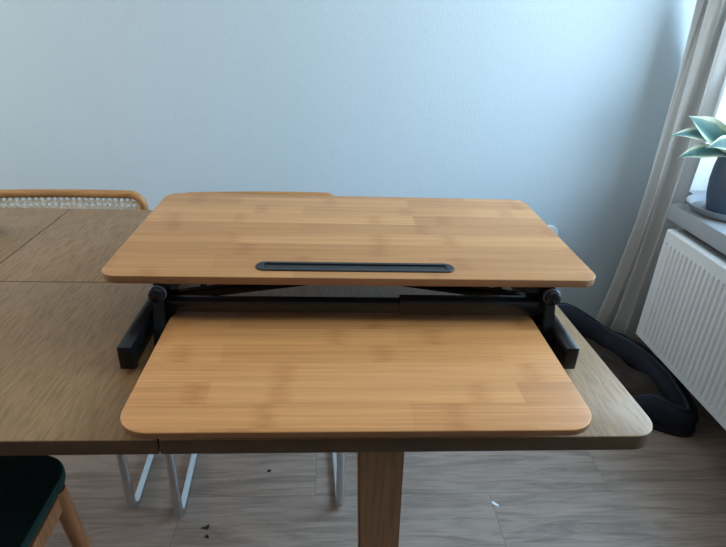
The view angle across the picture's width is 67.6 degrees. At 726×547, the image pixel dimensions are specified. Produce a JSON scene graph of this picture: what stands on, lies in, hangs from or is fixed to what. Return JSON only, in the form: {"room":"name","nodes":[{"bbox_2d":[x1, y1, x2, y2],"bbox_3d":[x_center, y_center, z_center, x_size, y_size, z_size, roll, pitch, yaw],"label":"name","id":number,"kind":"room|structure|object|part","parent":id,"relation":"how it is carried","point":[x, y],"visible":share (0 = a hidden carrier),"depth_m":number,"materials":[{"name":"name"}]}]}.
{"room":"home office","nodes":[
{"label":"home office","id":0,"kind":"room"},
{"bbox_2d":[0,0,696,323],"bbox_3d":[-0.674,-0.979,1.835,4.460,2.600,0.100,1,26,-4],"label":"wall","id":1,"kind":"structure","parent":0,"point":[558,108],"depth_m":1.98,"materials":[{"name":"paint"}]},
{"bbox_2d":[548,225,557,235],"bbox_3d":[0.772,-0.162,2.257,0.080,0.080,0.012,1,26,-4],"label":"wall socket","id":2,"kind":"object","parent":1,"relation":"attached to","point":[553,228],"visible":0.18,"depth_m":2.24,"materials":[{"name":"white plastic"}]},
{"bbox_2d":[45,324,725,546],"bbox_3d":[-0.610,1.200,0.424,4.460,0.060,4.560,1,26,-4],"label":"floor","id":3,"kind":"structure","parent":0,"point":[669,491],"depth_m":1.55,"materials":[{"name":"laminate"}]},
{"bbox_2d":[0,455,91,546],"bbox_3d":[-0.785,0.512,0.838,0.522,0.801,0.509,1,26,-4],"label":"velvet chair","id":4,"kind":"object","parent":3,"relation":"on","point":[34,494],"visible":1,"depth_m":0.98,"materials":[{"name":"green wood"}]},
{"bbox_3d":[-0.786,0.510,0.858,0.455,0.063,0.387,1,26,-4],"label":"seat rail","id":5,"kind":"part","parent":4,"relation":"part of","materials":[{"name":"brown wood"}]},
{"bbox_3d":[-0.579,0.587,1.129,0.032,0.423,0.068,13,28,21],"label":"leg","id":6,"kind":"part","parent":4,"relation":"part of","materials":[{"name":"brown wood"}]},
{"bbox_2d":[0,189,155,509],"bbox_3d":[-0.844,0.211,1.484,0.492,0.763,0.561,-1,26,-6],"label":"cane chair","id":7,"kind":"object","parent":3,"relation":"on","point":[133,500],"visible":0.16,"depth_m":1.53,"materials":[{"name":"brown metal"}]},
{"bbox_3d":[-0.859,-0.116,1.577,0.476,0.259,0.048,-1,26,-6],"label":"backrest","id":8,"kind":"part","parent":7,"relation":"part of","materials":[{"name":"beige wicker"}]},
{"bbox_3d":[-0.847,0.229,1.514,0.450,0.704,0.523,-1,26,-6],"label":"tube frame","id":9,"kind":"part","parent":7,"relation":"part of","materials":[{"name":"silver metal"}]},
{"bbox_2d":[164,191,345,517],"bbox_3d":[-0.288,0.216,1.514,0.492,0.769,0.561,-1,26,-7],"label":"cane chair","id":10,"kind":"object","parent":3,"relation":"on","point":[179,500],"visible":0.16,"depth_m":1.47,"materials":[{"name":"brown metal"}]},
{"bbox_3d":[-0.291,0.234,1.544,0.450,0.710,0.523,-1,26,-7],"label":"tube frame","id":11,"kind":"part","parent":10,"relation":"part of","materials":[{"name":"silver metal"}]},
{"bbox_3d":[-0.304,-0.113,1.606,0.476,0.262,0.048,-1,26,-7],"label":"backrest","id":12,"kind":"part","parent":10,"relation":"part of","materials":[{"name":"brown wood"}]},
{"bbox_2d":[0,207,652,546],"bbox_3d":[-0.663,0.355,1.220,2.075,0.750,0.858,1,26,-4],"label":"dining table","id":13,"kind":"object","parent":3,"relation":"on","point":[64,388],"visible":0.42,"depth_m":0.83,"materials":[{"name":"brown wood"}]},
{"bbox_2d":[102,193,595,438],"bbox_3d":[-0.017,0.026,0.952,0.800,0.124,0.668,1,26,-4],"label":"desk converter","id":14,"kind":"object","parent":13,"relation":"on","point":[484,360],"visible":1,"depth_m":0.86,"materials":[{"name":"brown wood"}]},
{"bbox_2d":[148,285,166,300],"bbox_3d":[-0.320,0.031,0.845,0.028,0.028,0.005,1,26,-4],"label":"washer","id":15,"kind":"object","parent":14,"relation":"in","point":[155,292],"depth_m":0.84,"materials":[{"name":"metal"}]},
{"bbox_3d":[-0.321,0.023,0.861,0.025,0.025,0.060,1,26,-4],"label":"pivot knob","id":16,"kind":"part","parent":14,"relation":"part of","materials":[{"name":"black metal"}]},
{"bbox_3d":[-0.321,0.072,0.854,0.019,0.083,0.032,1,26,-4],"label":"link plate","id":17,"kind":"part","parent":14,"relation":"part of","materials":[{"name":"black metal"}]},
{"bbox_3d":[-0.319,0.053,0.888,0.022,0.086,0.028,1,26,-4],"label":"link plate","id":18,"kind":"part","parent":14,"relation":"part of","materials":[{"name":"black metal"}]},
{"bbox_3d":[-0.183,0.021,0.918,0.315,0.060,0.016,1,26,-4],"label":"lift arm","id":19,"kind":"part","parent":14,"relation":"part of","materials":[{"name":"black metal"}]},
{"bbox_2d":[120,312,591,438],"bbox_3d":[-0.007,0.130,0.803,0.604,0.010,0.306,1,26,-4],"label":"keyboard tray","id":20,"kind":"object","parent":14,"relation":"on","point":[206,374],"depth_m":0.76,"materials":[{"name":"brown wood"}]},
{"bbox_3d":[0.153,0.024,0.939,0.315,0.060,0.016,1,26,-4],"label":"lift arm","id":21,"kind":"part","parent":14,"relation":"part of","materials":[{"name":"black metal"}]},
{"bbox_3d":[0.300,0.060,0.926,0.022,0.086,0.028,1,26,-4],"label":"link plate","id":22,"kind":"part","parent":14,"relation":"part of","materials":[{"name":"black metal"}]},
{"bbox_3d":[0.306,0.079,0.893,0.019,0.083,0.032,1,26,-4],"label":"link plate","id":23,"kind":"part","parent":14,"relation":"part of","materials":[{"name":"black metal"}]},
{"bbox_3d":[0.306,0.030,0.899,0.025,0.025,0.060,1,26,-4],"label":"pivot knob","id":24,"kind":"part","parent":14,"relation":"part of","materials":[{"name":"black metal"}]},
{"bbox_2d":[543,289,559,302],"bbox_3d":[0.307,0.038,0.883,0.028,0.028,0.005,1,26,-4],"label":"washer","id":25,"kind":"object","parent":14,"relation":"in","point":[549,295],"depth_m":0.87,"materials":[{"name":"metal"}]},
{"bbox_3d":[0.021,0.537,0.936,0.084,0.724,0.045,1,26,-4],"label":"leg","id":26,"kind":"part","parent":13,"relation":"part of","materials":[{"name":"brown wood"}]},
{"bbox_2d":[557,302,698,436],"bbox_3d":[0.866,0.311,2.049,0.678,0.211,0.475,10,27,15],"label":"pet bed","id":27,"kind":"object","parent":3,"relation":"on","point":[670,408],"visible":0.44,"depth_m":1.94,"materials":[{"name":"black fabric"}]},
{"bbox_2d":[583,337,669,401],"bbox_3d":[0.869,0.348,2.062,0.598,0.110,0.394,10,27,15],"label":"cushion","id":28,"kind":"object","parent":27,"relation":"on","point":[644,379],"depth_m":1.99,"materials":[{"name":"brown fabric"}]},
{"bbox_2d":[640,88,725,421],"bbox_3d":[1.465,0.029,-0.037,0.200,2.600,4.360,1,26,-4],"label":"wall","id":29,"kind":"structure","parent":0,"point":[700,181],"depth_m":2.04,"materials":[{"name":"paint"}]},
{"bbox_2d":[596,0,725,339],"bbox_3d":[1.133,-0.853,1.778,0.169,2.442,0.248,1,26,-4],"label":"curtain","id":30,"kind":"object","parent":29,"relation":"hanging from","point":[700,86],"visible":0.93,"depth_m":1.95,"materials":[{"name":"fabric"}]},
{"bbox_2d":[636,229,725,429],"bbox_3d":[1.175,0.316,1.423,0.194,0.433,1.250,1,26,-4],"label":"radiator","id":31,"kind":"object","parent":29,"relation":"attached to","point":[682,321],"visible":0.98,"depth_m":1.76,"materials":[{"name":"white metal"}]},
{"bbox_2d":[674,229,725,262],"bbox_3d":[1.148,0.124,1.327,0.082,0.006,1.250,1,26,-4],"label":"grille","id":32,"kind":"object","parent":31,"relation":"attached to","point":[685,235],"depth_m":1.76,"materials":[{"name":"white metal"}]},
{"bbox_2d":[667,190,725,254],"bbox_3d":[1.279,0.135,1.222,0.297,0.057,1.940,1,26,-4],"label":"window sill","id":33,"kind":"structure","parent":29,"relation":"attached to","point":[712,232],"depth_m":1.78,"materials":[{"name":"stone"}]},
{"bbox_2d":[686,194,725,221],"bbox_3d":[1.230,-0.215,1.830,0.260,0.030,0.260,1,26,-4],"label":"saucer","id":34,"kind":"object","parent":33,"relation":"on","point":[696,202],"visible":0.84,"depth_m":1.84,"materials":[{"name":"white ceramic"}]},
{"bbox_2d":[667,115,725,214],"bbox_3d":[1.200,-0.379,1.686,0.382,0.428,0.293,-7,28,-19],"label":"potted plant","id":35,"kind":"object","parent":34,"relation":"on","point":[712,130],"visible":1,"depth_m":1.74,"materials":[{"name":"green plant"}]},
{"bbox_3d":[1.233,-0.297,1.790,0.162,0.190,0.162,1,26,-4],"label":"pot","id":36,"kind":"part","parent":35,"relation":"part of","materials":[{"name":"ceramic"}]}
]}

